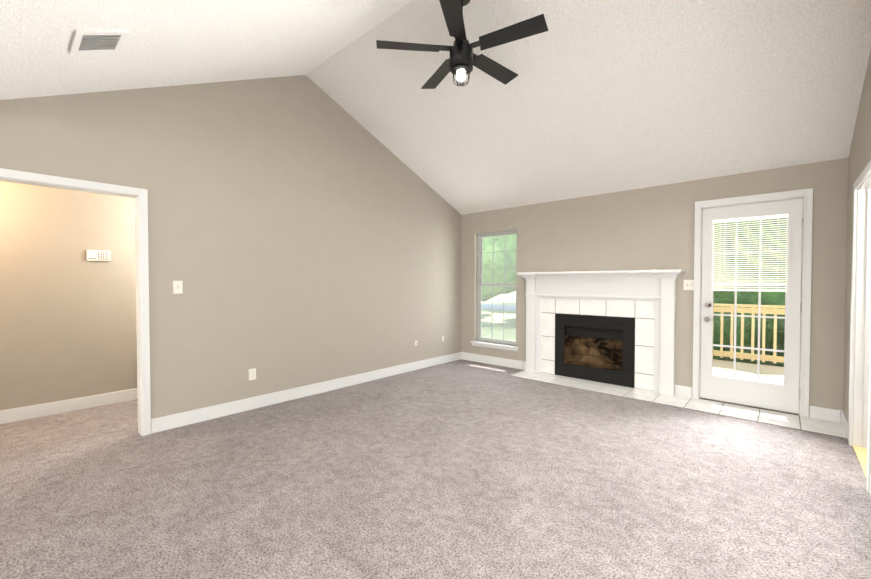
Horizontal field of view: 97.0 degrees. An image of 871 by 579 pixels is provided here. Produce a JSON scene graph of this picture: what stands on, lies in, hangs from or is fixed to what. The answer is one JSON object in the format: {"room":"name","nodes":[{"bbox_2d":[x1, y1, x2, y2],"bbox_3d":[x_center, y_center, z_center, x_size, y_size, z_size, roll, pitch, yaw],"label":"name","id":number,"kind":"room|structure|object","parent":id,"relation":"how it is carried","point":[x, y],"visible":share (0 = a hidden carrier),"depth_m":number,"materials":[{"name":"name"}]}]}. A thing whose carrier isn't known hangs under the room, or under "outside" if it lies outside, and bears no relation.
{"room":"living room","nodes":[
{"label":"living room","id":0,"kind":"room"},
{"bbox_2d":[0,181,136,410],"bbox_3d":[-3.392,0.005,4.303,0.120,2.440,3.720,1,1,42],"label":"wall","id":1,"kind":"structure","parent":0,"point":[67,320],"depth_m":3.85,"materials":[{"name":"paint"}]},
{"bbox_2d":[0,388,136,423],"bbox_3d":[-3.335,1.163,4.288,0.014,0.125,3.500,1,1,42],"label":"baseboard","id":2,"kind":"structure","parent":1,"relation":"attached to","point":[51,408],"depth_m":3.86,"materials":[{"name":"white wood"}]},
{"bbox_2d":[86,250,110,260],"bbox_3d":[-3.528,-0.355,4.035,0.026,0.110,0.190,1,1,42],"label":"keypad","id":3,"kind":"object","parent":1,"relation":"attached to","point":[97,255],"visible":0.98,"depth_m":4.02,"materials":[{"name":"white plastic"}]},
{"bbox_2d":[0,75,460,418],"bbox_3d":[-3.446,-0.577,2.288,0.120,3.680,11.470,1,1,42],"label":"wall","id":4,"kind":"structure","parent":0,"point":[304,230],"depth_m":4.01,"materials":[{"name":"paint"}]},
{"bbox_2d":[0,168,150,435],"bbox_3d":[-2.918,0.204,2.889,0.170,2.095,1.233,1,1,42],"label":"door frame","id":5,"kind":"structure","parent":4,"relation":"attached to","point":[139,196],"depth_m":3.26,"materials":[{"name":"white wood"}]},
{"bbox_2d":[173,281,182,293],"bbox_3d":[-2.310,-0.021,3.457,0.019,0.115,0.072,1,1,42],"label":"light switch","id":6,"kind":"object","parent":4,"relation":"attached to","point":[177,287],"visible":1,"depth_m":3.46,"materials":[{"name":"white plastic"}]},
{"bbox_2d":[249,368,255,379],"bbox_3d":[-1.881,0.871,3.959,0.008,0.115,0.072,1,1,42],"label":"outlet","id":7,"kind":"object","parent":4,"relation":"attached to","point":[252,374],"visible":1,"depth_m":3.96,"materials":[{"name":"white plastic"}]},
{"bbox_2d":[151,352,459,433],"bbox_3d":[-1.005,1.150,4.929,0.018,0.125,4.328,1,1,42],"label":"baseboard","id":8,"kind":"structure","parent":4,"relation":"attached to","point":[164,423],"depth_m":4.18,"materials":[{"name":"white wood"}]},
{"bbox_2d":[0,359,870,578],"bbox_3d":[-1.722,1.343,0.772,7.420,0.100,11.470,1,1,42],"label":"floor carpet","id":9,"kind":"object","parent":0,"point":[462,469],"depth_m":2.41,"materials":[{"name":"grey carpet"}]},
{"bbox_2d":[0,0,870,214],"bbox_3d":[-1.687,-1.789,0.788,4.710,1.418,11.630,1,1,42],"label":"ceiling","id":10,"kind":"structure","parent":0,"point":[595,97],"depth_m":3.32,"materials":[{"name":"white paint"}]},
{"bbox_2d":[69,30,128,53],"bbox_3d":[-2.020,-1.488,2.315,0.300,0.122,0.240,1,1,42],"label":"ceiling vent","id":11,"kind":"object","parent":10,"relation":"in","point":[96,41],"visible":1,"depth_m":2.30,"materials":[{"name":"white metal"}]},
{"bbox_2d":[376,0,547,88],"bbox_3d":[0.232,-1.994,3.045,1.295,0.765,1.270,1,1,42],"label":"fan","id":12,"kind":"object","parent":10,"relation":"hanging from","point":[461,61],"visible":1,"depth_m":2.95,"materials":[{"name":"black metal"}]},
{"bbox_2d":[461,158,847,409],"bbox_3d":[2.275,0.457,5.231,4.710,3.500,0.530,1,1,42],"label":"wall","id":13,"kind":"structure","parent":0,"point":[649,228],"depth_m":4.57,"materials":[{"name":"paint"}]},
{"bbox_2d":[460,352,524,369],"bbox_3d":[0.905,1.127,6.112,1.235,0.125,0.014,1,1,42],"label":"baseboard","id":14,"kind":"structure","parent":13,"relation":"attached to","point":[504,362],"depth_m":6.09,"materials":[{"name":"white wood"}]},
{"bbox_2d":[470,230,518,350],"bbox_3d":[0.963,0.005,6.117,0.884,1.841,0.195,1,1,42],"label":"double-hung window","id":15,"kind":"structure","parent":13,"relation":"in","point":[480,263],"depth_m":6.23,"materials":[{"name":"grey"}]},
{"bbox_2d":[683,280,693,289],"bbox_3d":[2.854,-0.051,4.330,0.115,0.115,0.019,1,1,42],"label":"light switch","id":16,"kind":"object","parent":13,"relation":"attached to","point":[688,284],"visible":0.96,"depth_m":4.34,"materials":[{"name":"white plastic"}]},
{"bbox_2d":[700,198,803,413],"bbox_3d":[3.239,0.162,3.989,0.812,2.090,0.117,1,1,42],"label":"exterior door","id":17,"kind":"structure","parent":13,"relation":"in","point":[785,396],"depth_m":3.96,"materials":[{"name":"white wood"}]},
{"bbox_2d":[692,188,812,417],"bbox_3d":[3.295,0.130,4.060,0.938,2.198,0.215,1,1,42],"label":"door frame","id":18,"kind":"structure","parent":13,"relation":"attached to","point":[806,195],"depth_m":3.77,"materials":[{"name":"white wood"}]},
{"bbox_2d":[511,371,846,438],"bbox_3d":[2.401,1.217,4.459,3.230,0.010,0.470,1,1,42],"label":"floor","id":19,"kind":"structure","parent":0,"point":[819,426],"depth_m":4.05,"materials":[{"name":"grey tile"}]},
{"bbox_2d":[517,269,684,395],"bbox_3d":[1.997,0.483,4.978,2.030,1.458,0.215,1,1,42],"label":"fireplace","id":20,"kind":"object","parent":19,"relation":"on","point":[644,301],"visible":0.94,"depth_m":4.87,"materials":[{"name":"white"}]},
{"bbox_2d":[843,50,870,421],"bbox_3d":[-0.035,-0.517,-0.783,0.120,3.680,11.470,1,1,42],"label":"wall","id":21,"kind":"structure","parent":0,"point":[859,158],"depth_m":3.25,"materials":[{"name":"paint"}]},
{"bbox_2d":[836,409,847,438],"bbox_3d":[3.552,1.181,3.338,0.018,0.125,0.594,1,1,42],"label":"baseboard","id":22,"kind":"structure","parent":21,"relation":"attached to","point":[841,418],"depth_m":3.47,"materials":[{"name":"white wood"}]},
{"bbox_2d":[848,160,870,492],"bbox_3d":[3.073,0.208,2.683,0.160,2.095,0.986,1,1,42],"label":"door frame","id":23,"kind":"structure","parent":21,"relation":"attached to","point":[859,428],"depth_m":3.02,"materials":[{"name":"white wood"}]},
{"bbox_2d":[853,445,866,478],"bbox_3d":[3.073,1.250,2.704,0.120,0.012,0.856,1,1,42],"label":"floor","id":24,"kind":"structure","parent":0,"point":[861,453],"depth_m":2.86,"materials":[{"name":"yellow wood"}]},
{"label":"outside","id":25,"kind":"structure","parent":0,"visible":0},
{"bbox_2d":[481,291,515,340],"bbox_3d":[23.979,1.297,28.957,85.000,0.200,64.490,1,1,42],"label":"ground","id":26,"kind":"structure","parent":25,"point":[509,336],"depth_m":17.17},
{"bbox_2d":[481,304,515,311],"bbox_3d":[10.994,1.466,14.539,85.000,0.020,14.000,1,1,42],"label":"road","id":27,"kind":"structure","parent":26,"relation":"on","point":[506,307],"depth_m":26.30,"materials":[{"name":"grey"}]},
{"bbox_2d":[481,234,516,301],"bbox_3d":[2.087,-1.663,16.569,9.490,6.198,6.918,1,1,42],"label":"tree","id":28,"kind":"object","parent":26,"relation":"on","point":[485,297],"depth_m":13.59,"materials":[{"name":"green plant"}]},
{"bbox_2d":[713,303,784,383],"bbox_3d":[4.689,0.939,4.862,2.705,1.450,2.820,1,1,42],"label":"deck","id":29,"kind":"object","parent":26,"relation":"on","point":[765,376],"depth_m":6.13,"materials":[{"name":"brown wood"}]},
{"bbox_2d":[713,218,786,366],"bbox_3d":[6.819,0.036,6.808,9.513,4.851,2.725,1,1,42],"label":"trees","id":30,"kind":"object","parent":26,"relation":"on","point":[747,320],"depth_m":6.76,"materials":[{"name":"green plant"}]}
]}

